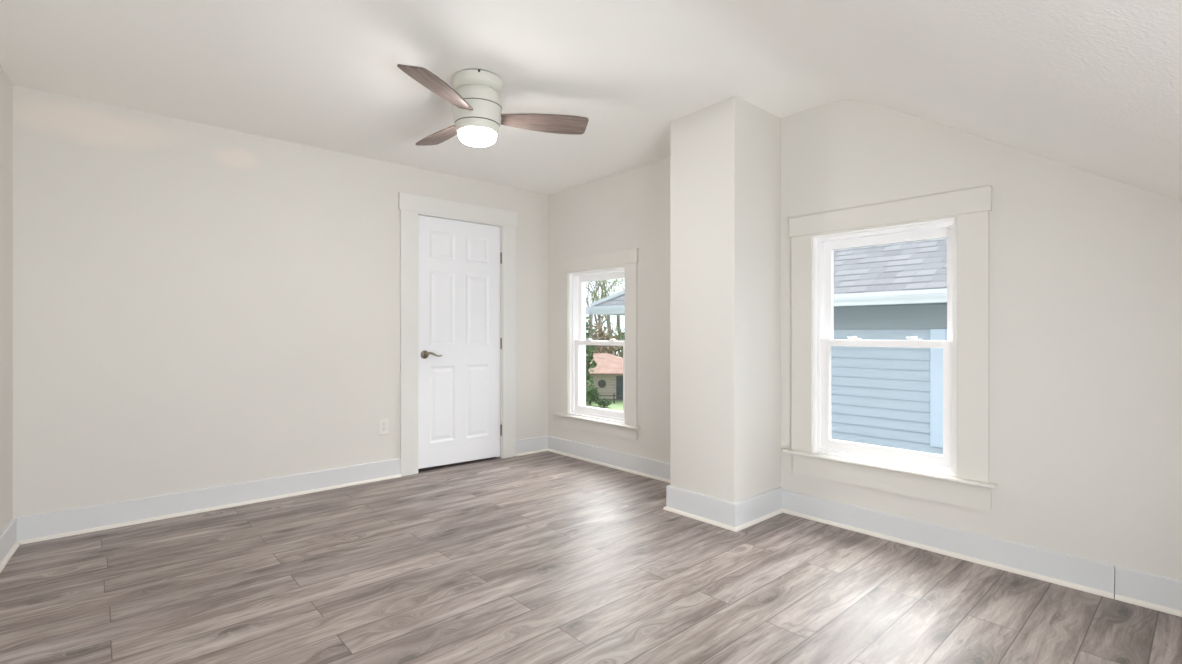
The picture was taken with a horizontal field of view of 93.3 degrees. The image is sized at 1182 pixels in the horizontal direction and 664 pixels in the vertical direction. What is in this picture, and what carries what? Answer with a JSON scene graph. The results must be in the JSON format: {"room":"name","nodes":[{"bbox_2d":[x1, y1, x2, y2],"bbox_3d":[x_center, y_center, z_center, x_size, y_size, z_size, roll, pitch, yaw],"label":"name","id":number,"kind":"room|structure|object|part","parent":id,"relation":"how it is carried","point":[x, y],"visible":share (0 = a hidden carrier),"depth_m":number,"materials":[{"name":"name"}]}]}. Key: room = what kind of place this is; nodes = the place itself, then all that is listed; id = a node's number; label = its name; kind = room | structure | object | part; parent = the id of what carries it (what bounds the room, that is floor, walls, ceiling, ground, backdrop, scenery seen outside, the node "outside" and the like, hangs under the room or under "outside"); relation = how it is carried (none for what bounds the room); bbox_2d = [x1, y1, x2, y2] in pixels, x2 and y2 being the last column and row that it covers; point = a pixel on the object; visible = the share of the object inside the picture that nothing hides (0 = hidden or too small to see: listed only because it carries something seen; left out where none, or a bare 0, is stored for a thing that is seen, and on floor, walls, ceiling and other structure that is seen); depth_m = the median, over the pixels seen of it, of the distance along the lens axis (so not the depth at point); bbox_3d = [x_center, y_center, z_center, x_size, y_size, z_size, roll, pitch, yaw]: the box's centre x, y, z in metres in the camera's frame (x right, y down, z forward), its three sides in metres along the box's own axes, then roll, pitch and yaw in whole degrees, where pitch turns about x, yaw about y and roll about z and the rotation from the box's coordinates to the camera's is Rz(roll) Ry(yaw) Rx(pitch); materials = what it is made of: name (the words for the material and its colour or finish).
{"room":"empty bedroom","nodes":[
{"label":"empty bedroom","id":0,"kind":"room"},
{"bbox_2d":[0,65,12,532],"bbox_3d":[-1.463,-0.123,0.744,0.160,2.446,5.262,0,0,-37],"label":"wall","id":1,"kind":"structure","parent":0,"point":[6,87],"depth_m":2.77,"materials":[{"name":"beige paint"}]},
{"bbox_2d":[0,518,19,572],"bbox_3d":[-1.448,1.031,0.881,0.030,0.138,5.062,0,0,-37],"label":"baseboard","id":2,"kind":"structure","parent":1,"relation":"attached to","point":[9,545],"depth_m":2.72,"materials":[{"name":"white paint"}]},
{"bbox_3d":[-1.442,1.091,0.886,0.014,0.019,5.030,0,0,-37],"label":"shoe moulding","id":3,"kind":"part","parent":2,"relation":"part of","materials":[{"name":"white paint"}]},
{"bbox_2d":[13,85,547,517],"bbox_3d":[-2.037,-0.100,3.833,4.266,2.400,0.140,0,0,-42],"label":"wall","id":4,"kind":"structure","parent":0,"point":[196,306],"depth_m":3.43,"materials":[{"name":"beige paint"}]},
{"bbox_2d":[16,458,400,544],"bbox_3d":[-2.215,1.031,3.560,2.056,0.138,0.030,0,0,-42],"label":"baseboard","id":5,"kind":"structure","parent":4,"relation":"attached to","point":[69,522],"depth_m":3.38,"materials":[{"name":"white paint"}]},
{"bbox_2d":[379,418,388,434],"bbox_3d":[-1.548,0.707,4.169,0.072,0.116,0.010,0,0,-42],"label":"wall outlet","id":6,"kind":"object","parent":4,"relation":"attached to","point":[383,423],"visible":1,"depth_m":4.17,"materials":[{"name":"white plastic"}]},
{"bbox_2d":[398,192,516,476],"bbox_3d":[-1.099,0.019,4.640,1.072,2.162,0.186,0,0,-42],"label":"door","id":7,"kind":"structure","parent":4,"relation":"in","point":[458,259],"depth_m":4.58,"materials":[{"name":"white paint"}]},
{"bbox_3d":[-1.399,0.082,4.296,0.141,2.036,0.019,0,0,-42],"label":"casing","id":8,"kind":"part","parent":7,"relation":"part of","materials":[{"name":"white paint"}]},
{"bbox_3d":[-1.300,0.178,4.387,0.066,0.066,0.040,0,0,-42],"label":"handle","id":9,"kind":"part","parent":7,"relation":"part of","materials":[{"name":"silver metal"}]},
{"bbox_3d":[-1.237,0.177,4.404,0.138,0.042,0.020,0,0,-40],"label":"lever","id":10,"kind":"part","parent":7,"relation":"part of","materials":[{"name":"brown metal"}]},
{"bbox_3d":[-1.063,-0.991,4.599,1.072,0.142,0.035,0,0,-42],"label":"head casing","id":11,"kind":"part","parent":7,"relation":"part of","materials":[{"name":"white paint"}]},
{"bbox_3d":[-1.112,0.084,4.659,0.782,2.032,0.140,0,0,-42],"label":"frame","id":12,"kind":"part","parent":7,"relation":"part of","materials":[{"name":"white paint"}]},
{"bbox_3d":[-0.721,0.082,4.902,0.131,2.036,0.019,0,0,-42],"label":"casing","id":13,"kind":"part","parent":7,"relation":"part of","materials":[{"name":"white paint"}]},
{"bbox_2d":[516,435,547,455],"bbox_3d":[-0.530,1.031,5.065,0.373,0.138,0.030,0,0,-42],"label":"baseboard","id":14,"kind":"structure","parent":4,"relation":"attached to","point":[527,446],"depth_m":5.06,"materials":[{"name":"white paint"}]},
{"bbox_3d":[-0.530,1.091,5.054,0.357,0.019,0.014,0,0,-42],"label":"shoe moulding","id":15,"kind":"part","parent":14,"relation":"part of","materials":[{"name":"white paint"}]},
{"bbox_2d":[0,451,1181,663],"bbox_3d":[-0.469,1.175,2.226,4.465,0.150,6.146,0,0,-42],"label":"floor","id":16,"kind":"structure","parent":0,"point":[546,557],"depth_m":2.37,"materials":[{"name":"grey wood"}]},
{"bbox_2d":[0,0,1181,201],"bbox_3d":[-0.236,-0.606,1.965,4.465,1.720,5.446,0,0,-42],"label":"ceiling","id":17,"kind":"structure","parent":0,"point":[1092,86],"depth_m":2.44,"materials":[{"name":"white paint"}]},
{"bbox_2d":[397,64,588,146],"bbox_3d":[-0.657,-1.132,2.961,1.053,0.333,0.927,0,0,-42],"label":"ceiling fan","id":18,"kind":"object","parent":17,"relation":"hanging from","point":[475,99],"visible":1,"depth_m":2.79,"materials":[{"name":"white metal"}]},
{"bbox_3d":[-0.682,-1.105,2.554,0.161,0.011,0.480,16,5,16],"label":"blade","id":19,"kind":"part","parent":18,"relation":"part of","materials":[{"name":"brown wood"}]},
{"bbox_3d":[-0.815,-1.105,3.119,0.161,0.011,0.480,-20,14,-41],"label":"blade","id":20,"kind":"part","parent":18,"relation":"part of","materials":[{"name":"brown wood"}]},
{"bbox_3d":[-0.585,-0.996,2.875,0.193,0.061,0.193,0,0,-42],"label":"globe","id":21,"kind":"part","parent":18,"relation":"part of"},
{"bbox_3d":[-0.259,-1.105,2.951,0.480,0.011,0.161,0,-15,-13],"label":"blade","id":22,"kind":"part","parent":18,"relation":"part of","materials":[{"name":"brown wood"}]},
{"bbox_2d":[547,436,669,482],"bbox_3d":[0.219,1.032,4.485,0.030,0.136,1.893,0,0,-42],"label":"baseboard","id":23,"kind":"structure","parent":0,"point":[647,467],"depth_m":4.53,"materials":[{"name":"white paint"}]},
{"bbox_2d":[670,96,780,502],"bbox_3d":[0.834,-0.114,3.453,0.507,2.428,0.466,0,0,-42],"label":"column","id":24,"kind":"structure","parent":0,"point":[725,155],"depth_m":3.27,"materials":[{"name":"beige paint"}]},
{"bbox_2d":[663,486,735,531],"bbox_3d":[0.634,1.026,3.274,0.030,0.148,0.526,0,0,-42],"label":"baseboard","id":25,"kind":"structure","parent":24,"relation":"attached to","point":[704,508],"depth_m":3.26,"materials":[{"name":"white paint"}]},
{"bbox_3d":[0.628,1.091,3.268,0.014,0.019,0.526,0,0,-42],"label":"shoe moulding","id":26,"kind":"part","parent":25,"relation":"part of","materials":[{"name":"white paint"}]},
{"bbox_2d":[735,487,782,531],"bbox_3d":[0.984,1.026,3.254,0.527,0.148,0.030,0,0,-42],"label":"baseboard","id":27,"kind":"structure","parent":24,"relation":"attached to","point":[755,509],"depth_m":3.24,"materials":[{"name":"white paint"}]},
{"bbox_3d":[0.984,1.091,3.243,0.511,0.019,0.014,0,0,-42],"label":"shoe moulding","id":28,"kind":"part","parent":27,"relation":"part of","materials":[{"name":"white paint"}]},
{"bbox_2d":[548,100,1181,579],"bbox_3d":[1.355,-0.123,3.385,0.200,2.446,5.446,0,0,-42],"label":"wall","id":29,"kind":"structure","parent":0,"point":[1085,268],"depth_m":2.55,"materials":[{"name":"beige paint"}]},
{"bbox_2d":[553,248,639,439],"bbox_3d":[0.071,0.097,4.740,0.200,1.493,1.024,0,0,-42],"label":"window","id":30,"kind":"structure","parent":29,"relation":"in","point":[576,271],"depth_m":4.77,"materials":[{"name":"beige paint"}]},
{"bbox_3d":[-0.231,0.098,4.997,0.019,1.268,0.088,0,0,-42],"label":"casing","id":31,"kind":"part","parent":30,"relation":"part of","materials":[{"name":"beige paint"}]},
{"bbox_3d":[0.095,0.102,4.751,0.149,1.259,0.721,0,0,-42],"label":"frame","id":32,"kind":"part","parent":30,"relation":"part of","materials":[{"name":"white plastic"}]},
{"bbox_3d":[0.046,-0.587,4.681,0.025,0.127,0.952,0,0,-42],"label":"head casing","id":33,"kind":"part","parent":30,"relation":"part of","materials":[{"name":"beige paint"}]},
{"bbox_3d":[0.085,0.389,4.742,0.032,0.626,0.661,0,0,-42],"label":"sash","id":34,"kind":"part","parent":30,"relation":"part of","materials":[{"name":"white plastic"}]},
{"bbox_3d":[0.117,-0.191,4.771,0.032,0.608,0.661,0,0,-42],"label":"sash","id":35,"kind":"part","parent":30,"relation":"part of","materials":[{"name":"clear glass"}]},
{"bbox_3d":[0.314,0.098,4.386,0.019,1.268,0.124,0,0,-42],"label":"casing","id":36,"kind":"part","parent":30,"relation":"part of","materials":[{"name":"beige paint"}]},
{"bbox_2d":[783,185,997,511],"bbox_3d":[1.586,0.080,3.043,0.200,1.535,1.063,0,0,-42],"label":"window","id":37,"kind":"structure","parent":29,"relation":"in","point":[959,476],"depth_m":2.91,"materials":[{"name":"beige paint"}]},
{"bbox_3d":[1.258,0.069,3.328,0.019,1.282,0.127,0,0,-42],"label":"casing","id":38,"kind":"part","parent":37,"relation":"part of","materials":[{"name":"beige paint"}]},
{"bbox_3d":[1.606,0.071,3.059,0.149,1.277,0.746,0,0,-42],"label":"frame","id":39,"kind":"part","parent":37,"relation":"part of","materials":[{"name":"white plastic"}]},
{"bbox_3d":[1.595,0.362,3.049,0.032,0.636,0.686,0,0,-42],"label":"sash","id":40,"kind":"part","parent":37,"relation":"part of","materials":[{"name":"white plastic"}]},
{"bbox_3d":[1.628,-0.227,3.079,0.032,0.617,0.686,0,0,-42],"label":"sash","id":41,"kind":"part","parent":37,"relation":"part of","materials":[{"name":"clear glass"}]},
{"bbox_3d":[1.544,-0.625,3.004,0.025,0.125,1.019,0,0,-42],"label":"head casing","id":42,"kind":"part","parent":37,"relation":"part of","materials":[{"name":"beige paint"}]},
{"bbox_3d":[1.835,0.069,2.682,0.019,1.282,0.129,0,0,-42],"label":"casing","id":43,"kind":"part","parent":37,"relation":"part of","materials":[{"name":"beige paint"}]},
{"bbox_2d":[782,489,1181,616],"bbox_3d":[2.054,1.034,2.429,0.030,0.132,2.687,0,0,-42],"label":"baseboard","id":44,"kind":"structure","parent":29,"relation":"attached to","point":[1082,574],"depth_m":2.58,"materials":[{"name":"white paint"}]},
{"bbox_3d":[2.546,1.091,1.866,0.014,0.019,1.162,0,0,-42],"label":"shoe moulding","id":45,"kind":"part","parent":44,"relation":"part of","materials":[{"name":"white paint"}]},
{"label":"outside","id":46,"kind":"structure","parent":0,"visible":0},
{"bbox_2d":[587,400,622,410],"bbox_3d":[37.257,5.250,73.483,146.535,0.300,240.000,0,0,-42],"label":"lawn","id":47,"kind":"structure","parent":46,"point":[618,405],"depth_m":38.71,"materials":[{"name":"green plant"}]},
{"bbox_2d":[586,314,596,405],"bbox_3d":[-0.490,1.773,35.045,1.729,6.663,1.891,0,0,-7],"label":"evergreen tree","id":48,"kind":"object","parent":47,"relation":"on","point":[589,350],"visible":0.3,"depth_m":34.83,"materials":[{"name":"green plant"}]},
{"bbox_2d":[586,384,600,404],"bbox_3d":[-0.054,4.381,39.009,1.497,1.469,1.468,0,0,-3],"label":"bush","id":49,"kind":"object","parent":47,"relation":"on","point":[593,391],"visible":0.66,"depth_m":38.74,"materials":[{"name":"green plant"}]},
{"bbox_2d":[587,280,610,334],"bbox_3d":[3.663,-12.018,165.126,20.602,34.524,28.858,0,0,-42],"label":"tree","id":50,"kind":"object","parent":47,"relation":"on","point":[606,281],"visible":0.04,"depth_m":162.91,"materials":[{"name":"grey plant"}]},
{"bbox_2d":[586,353,622,398],"bbox_3d":[0.978,3.400,44.492,9.000,3.400,6.000,0,0,0],"label":"garage","id":51,"kind":"structure","parent":47,"relation":"on","point":[607,376],"depth_m":41.99,"materials":[{"name":"beige wood"}]},
{"bbox_3d":[2.438,4.210,42.008,1.080,1.780,0.090,0,0,0],"label":"door","id":52,"kind":"part","parent":51,"relation":"part of","materials":[{"name":"grey"}]},
{"bbox_2d":[586,316,622,356],"bbox_3d":[0.871,1.813,52.470,4.857,6.626,4.879,0,0,-42],"label":"tree","id":53,"kind":"object","parent":47,"relation":"on","point":[600,336],"visible":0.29,"depth_m":51.87,"materials":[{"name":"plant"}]},
{"bbox_2d":[586,279,623,332],"bbox_3d":[1.534,-5.127,97.151,15.816,20.587,12.210,0,0,-32],"label":"tree","id":54,"kind":"object","parent":47,"relation":"on","point":[594,293],"visible":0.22,"depth_m":96.04,"materials":[{"name":"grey plant"}]},
{"bbox_2d":[597,398,612,406],"bbox_3d":[0.959,4.816,38.004,1.092,0.647,1.094,0,0,7],"label":"bush","id":55,"kind":"object","parent":47,"relation":"on","point":[605,402],"visible":1,"depth_m":37.73,"materials":[{"name":"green plant"}]},
{"bbox_2d":[589,278,624,327],"bbox_3d":[1.384,-7.762,114.699,15.246,26.012,15.925,0,0,-42],"label":"tree","id":56,"kind":"object","parent":47,"relation":"on","point":[596,283],"visible":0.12,"depth_m":114.60,"materials":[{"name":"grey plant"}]},
{"bbox_2d":[595,393,622,402],"bbox_3d":[1.003,4.750,39.993,6.550,0.700,0.120,0,0,0],"label":"fence","id":57,"kind":"object","parent":47,"relation":"on","point":[613,395],"visible":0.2,"depth_m":39.96,"materials":[{"name":"brown wood"}]},
{"bbox_3d":[1.003,4.705,39.993,6.450,0.350,0.060,0,0,0],"label":"rail","id":58,"kind":"part","parent":57,"relation":"part of","materials":[{"name":"grey wood"}]},
{"bbox_2d":[597,282,624,337],"bbox_3d":[9.130,-9.606,130.564,27.233,29.652,16.285,0,0,-42],"label":"tree","id":59,"kind":"object","parent":47,"relation":"on","point":[618,316],"visible":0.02,"depth_m":133.08,"materials":[{"name":"grey plant"}]},
{"bbox_2d":[601,328,624,357],"bbox_3d":[3.136,2.234,58.022,4.622,5.782,4.292,0,0,-42],"label":"shrub","id":60,"kind":"object","parent":47,"relation":"on","point":[622,333],"visible":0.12,"depth_m":57.38,"materials":[{"name":"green plant"}]},
{"bbox_2d":[586,238,946,454],"bbox_3d":[7.150,1.238,6.183,8.098,7.724,12.700,0,0,-42],"label":"neighbor house","id":61,"kind":"structure","parent":47,"relation":"on","point":[892,397],"depth_m":5.59,"materials":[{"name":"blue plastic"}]},
{"bbox_3d":[3.630,0.530,4.917,0.055,1.120,1.130,0,0,-42],"label":"window trim","id":62,"kind":"part","parent":61,"relation":"part of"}
]}

